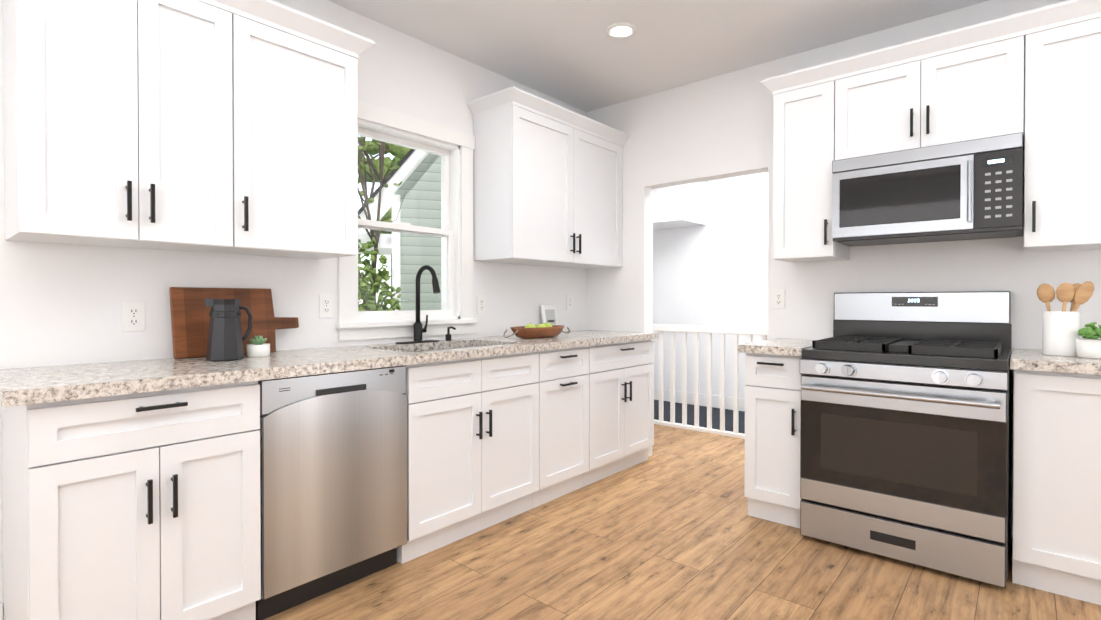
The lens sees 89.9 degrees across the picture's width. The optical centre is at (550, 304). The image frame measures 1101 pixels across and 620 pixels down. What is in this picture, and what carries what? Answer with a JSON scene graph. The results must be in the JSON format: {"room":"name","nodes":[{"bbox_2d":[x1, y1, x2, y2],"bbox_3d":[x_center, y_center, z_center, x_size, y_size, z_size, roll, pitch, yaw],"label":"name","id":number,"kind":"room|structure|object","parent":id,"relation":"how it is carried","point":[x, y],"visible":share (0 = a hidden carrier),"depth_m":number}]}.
{"room":"kitchen","nodes":[
{"label":"kitchen","id":0,"kind":"room"},
{"bbox_2d":[0,0,586,619],"bbox_3d":[-1.469,-0.183,2.398,0.150,2.620,5.450,0,1,41],"label":"wall","id":1,"kind":"structure","parent":0,"point":[60,304],"depth_m":2.49},
{"bbox_2d":[0,603,2,619],"bbox_3d":[-2.477,1.072,1.107,0.014,0.130,1.962,0,1,41],"label":"baseboard","id":2,"kind":"structure","parent":1,"relation":"attached to","point":[1,605],"depth_m":1.84},
{"bbox_2d":[122,301,144,331],"bbox_3d":[-1.603,0.044,2.122,0.007,0.116,0.072,0,1,41],"label":"electrical outlet","id":3,"kind":"object","parent":1,"relation":"attached to","point":[133,315],"visible":1,"depth_m":2.12},
{"bbox_2d":[3,0,374,251],"bbox_3d":[-1.326,-0.697,2.139,0.394,0.955,1.202,0,1,41],"label":"upper cabinet","id":4,"kind":"object","parent":1,"relation":"attached to","point":[118,126],"visible":0.94,"depth_m":1.83},
{"bbox_2d":[205,14,357,258],"bbox_3d":[-1.141,-0.659,2.368,0.378,0.877,0.511,0,1,41],"label":"upper cabinet","id":5,"kind":"object","parent":1,"relation":"attached to","point":[295,140],"visible":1,"depth_m":2.25},
{"bbox_2d":[319,294,332,317],"bbox_3d":[-1.100,0.004,2.709,0.007,0.116,0.072,0,1,41],"label":"electrical outlet","id":6,"kind":"object","parent":1,"relation":"attached to","point":[325,305],"visible":1,"depth_m":2.71},
{"bbox_2d":[336,101,476,340],"bbox_3d":[-0.822,-0.434,3.125,0.205,1.220,0.904,0,1,41],"label":"kitchen window","id":7,"kind":"structure","parent":1,"relation":"in","point":[453,148],"depth_m":3.21},
{"bbox_2d":[477,295,485,313],"bbox_3d":[-0.436,-0.002,3.483,0.007,0.116,0.072,0,1,41],"label":"electrical outlet","id":8,"kind":"object","parent":1,"relation":"attached to","point":[481,304],"visible":1,"depth_m":3.48},
{"bbox_2d":[467,86,629,268],"bbox_3d":[0.035,-0.763,3.726,0.394,0.968,1.223,0,1,41],"label":"upper cabinet","id":9,"kind":"object","parent":1,"relation":"attached to","point":[547,183],"visible":1,"depth_m":3.43},
{"bbox_2d":[567,294,572,309],"bbox_3d":[0.146,-0.022,4.163,0.007,0.116,0.072,0,1,41],"label":"electrical outlet","id":10,"kind":"object","parent":1,"relation":"attached to","point":[569,301],"visible":1,"depth_m":4.16},
{"bbox_2d":[328,0,988,111],"bbox_3d":[0.464,-1.541,2.146,5.700,0.100,7.600,0,1,41],"label":"ceiling","id":11,"kind":"structure","parent":0,"point":[571,52],"depth_m":3.05},
{"bbox_2d":[605,22,636,38],"bbox_3d":[0.384,-1.492,3.006,0.176,0.012,0.176,0,1,41],"label":"recessed light","id":12,"kind":"object","parent":11,"relation":"in","point":[619,30],"visible":1,"depth_m":3.00},
{"bbox_2d":[263,400,1100,619],"bbox_3d":[0.431,1.159,2.130,5.700,0.060,7.500,0,1,41],"label":"floor","id":13,"kind":"structure","parent":0,"point":[670,528],"depth_m":2.33},
{"bbox_2d":[2,381,260,619],"bbox_3d":[-1.406,0.694,1.869,0.636,0.874,0.587,0,1,41],"label":"base cabinet","id":14,"kind":"object","parent":13,"relation":"on","point":[141,506],"visible":0.98,"depth_m":1.66},
{"bbox_2d":[256,365,407,619],"bbox_3d":[-1.030,0.693,2.330,0.602,0.868,0.593,0,1,41],"label":"dishwasher","id":15,"kind":"object","parent":13,"relation":"on","point":[333,481],"visible":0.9,"depth_m":2.10},
{"bbox_2d":[396,352,538,563],"bbox_3d":[-0.549,0.686,2.868,0.636,0.874,0.840,0,1,41],"label":"base cabinet","id":16,"kind":"object","parent":13,"relation":"on","point":[472,445],"visible":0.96,"depth_m":2.63},
{"bbox_2d":[0,330,657,406],"bbox_3d":[-0.553,0.323,2.865,0.634,0.229,3.312,0,1,41],"label":"countertop","id":17,"kind":"structure","parent":16,"relation":"on","point":[31,385],"depth_m":1.99},
{"bbox_2d":[205,298,251,360],"bbox_3d":[-1.256,0.093,2.158,0.118,0.240,0.169,0,1,41],"label":"pitcher","id":18,"kind":"object","parent":17,"relation":"on","point":[225,339],"visible":1,"depth_m":2.11},
{"bbox_2d":[169,287,298,358],"bbox_3d":[-1.328,0.070,2.358,0.068,0.283,0.495,0,1,41],"label":"cutting board","id":19,"kind":"object","parent":17,"relation":"on","point":[190,318],"visible":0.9,"depth_m":2.26},
{"bbox_2d":[247,335,269,356],"bbox_3d":[-1.208,0.169,2.283,0.086,0.087,0.086,0,1,41],"label":"succulent pot","id":20,"kind":"object","parent":17,"relation":"on","point":[258,347],"visible":1,"depth_m":2.25},
{"bbox_2d":[396,265,439,343],"bbox_3d":[-0.670,-0.005,2.986,0.216,0.422,0.250,0,1,41],"label":"faucet","id":21,"kind":"object","parent":17,"relation":"on","point":[419,330],"visible":1,"depth_m":3.02},
{"bbox_2d":[445,326,455,340],"bbox_3d":[-0.574,0.164,3.181,0.078,0.082,0.033,0,1,41],"label":"soap dispenser","id":22,"kind":"object","parent":17,"relation":"on","point":[448,336],"visible":1,"depth_m":3.18},
{"bbox_2d":[503,323,569,338],"bbox_3d":[-0.075,0.154,3.452,0.216,0.098,0.581,0,1,41],"label":"fruit bowl","id":23,"kind":"object","parent":17,"relation":"on","point":[541,330],"visible":1,"depth_m":3.35},
{"bbox_2d":[541,305,557,324],"bbox_3d":[-0.007,0.099,3.920,0.047,0.199,0.150,0,1,41],"label":"picture frame","id":24,"kind":"object","parent":17,"relation":"on","point":[548,314],"visible":0.62,"depth_m":3.90},
{"bbox_2d":[532,346,588,507],"bbox_3d":[-0.127,0.682,3.361,0.636,0.874,0.454,0,1,41],"label":"base cabinet","id":25,"kind":"object","parent":13,"relation":"on","point":[563,382],"visible":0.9,"depth_m":3.17},
{"bbox_2d":[583,339,653,486],"bbox_3d":[0.273,0.678,3.828,0.636,0.874,0.773,0,1,41],"label":"base cabinet","id":26,"kind":"object","parent":13,"relation":"on","point":[621,406],"visible":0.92,"depth_m":3.61},
{"bbox_2d":[653,324,767,438],"bbox_3d":[1.461,0.598,4.733,3.630,1.020,0.100,0,1,41],"label":"stair railing","id":27,"kind":"object","parent":13,"relation":"on","point":[749,332],"visible":0.19,"depth_m":4.84},
{"bbox_2d":[744,353,802,527],"bbox_3d":[1.313,0.685,3.027,0.286,0.874,0.636,0,1,41],"label":"base cabinet","id":28,"kind":"object","parent":13,"relation":"on","point":[772,428],"visible":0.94,"depth_m":2.82},
{"bbox_2d":[800,291,1011,587],"bbox_3d":[1.682,0.530,2.623,0.770,1.190,0.736,0,1,41],"label":"range","id":29,"kind":"object","parent":13,"relation":"on","point":[905,442],"visible":0.98,"depth_m":2.41},
{"bbox_2d":[1012,369,1100,604],"bbox_3d":[2.379,0.692,2.113,0.926,0.874,0.636,0,1,41],"label":"base cabinet","id":30,"kind":"object","parent":13,"relation":"on","point":[1056,545],"visible":0.96,"depth_m":2.12},
{"bbox_2d":[737,338,1100,374],"bbox_3d":[1.967,0.231,2.466,2.055,0.040,0.634,0,1,41],"label":"countertop","id":31,"kind":"structure","parent":30,"relation":"on","point":[1030,359],"depth_m":2.24},
{"bbox_2d":[1037,281,1093,355],"bbox_3d":[2.163,0.057,2.323,0.177,0.310,0.116,0,1,41],"label":"utensil crock","id":32,"kind":"object","parent":31,"relation":"on","point":[1060,336],"visible":1,"depth_m":2.29},
{"bbox_2d":[1076,322,1100,358],"bbox_3d":[2.178,0.140,2.205,0.114,0.145,0.127,0,1,41],"label":"herb plant","id":33,"kind":"object","parent":31,"relation":"on","point":[1089,347],"visible":1,"depth_m":2.19},
{"bbox_2d":[653,172,767,411],"bbox_3d":[1.820,0.049,4.586,4.600,3.120,2.150,0,1,41],"label":"wall","id":34,"kind":"structure","parent":0,"point":[710,252],"depth_m":5.87},
{"bbox_2d":[654,388,744,410],"bbox_3d":[2.450,1.038,5.329,4.400,0.130,0.014,0,1,41],"label":"baseboard","id":35,"kind":"structure","parent":34,"relation":"attached to","point":[703,400],"depth_m":6.00},
{"bbox_2d":[587,0,1100,537],"bbox_3d":[1.499,-0.191,3.364,5.700,2.620,0.120,0,1,41],"label":"wall","id":36,"kind":"structure","parent":0,"point":[711,128],"depth_m":3.36},
{"bbox_2d":[773,289,784,308],"bbox_3d":[1.395,-0.036,3.370,0.072,0.116,0.007,0,1,41],"label":"electrical outlet","id":37,"kind":"object","parent":36,"relation":"attached to","point":[778,299],"visible":1,"depth_m":3.37},
{"bbox_2d":[768,60,850,261],"bbox_3d":[1.460,-0.748,3.085,0.310,0.988,0.342,0,1,41],"label":"upper cabinet","id":38,"kind":"object","parent":36,"relation":"attached to","point":[803,129],"depth_m":2.96},
{"bbox_2d":[835,36,1024,159],"bbox_3d":[1.850,-0.949,2.725,0.743,0.423,0.378,0,1,41],"label":"upper cabinet","id":39,"kind":"object","parent":36,"relation":"attached to","point":[977,92],"visible":0.85,"depth_m":2.58},
{"bbox_2d":[832,132,1022,246],"bbox_3d":[1.829,-0.527,2.704,0.737,0.410,0.440,0,1,41],"label":"microwave","id":40,"kind":"object","parent":39,"relation":"attached to","point":[966,190],"visible":0.98,"depth_m":2.54},
{"bbox_2d":[1024,17,1100,251],"bbox_3d":[2.475,-0.702,2.192,0.898,0.910,0.378,0,1,41],"label":"upper cabinet","id":41,"kind":"object","parent":36,"relation":"attached to","point":[1062,172],"visible":1,"depth_m":2.30},
{"label":"outside","id":42,"kind":"structure","parent":0,"visible":0},
{"bbox_3d":[-25.873,1.447,35.413,79.840,0.070,140.000,0,1,41],"label":"ground","id":43,"kind":"structure","parent":42,"visible":0},
{"bbox_2d":[358,137,409,310],"bbox_3d":[-7.102,-5.539,19.051,24.806,14.190,14.211,0,1,41],"label":"trees","id":44,"kind":"object","parent":43,"relation":"on","point":[369,267],"depth_m":6.67},
{"bbox_2d":[358,149,440,310],"bbox_3d":[-0.530,-2.061,12.672,7.100,7.410,8.390,0,0,-16],"label":"house","id":45,"kind":"structure","parent":43,"relation":"on","point":[412,214],"depth_m":8.27}
]}

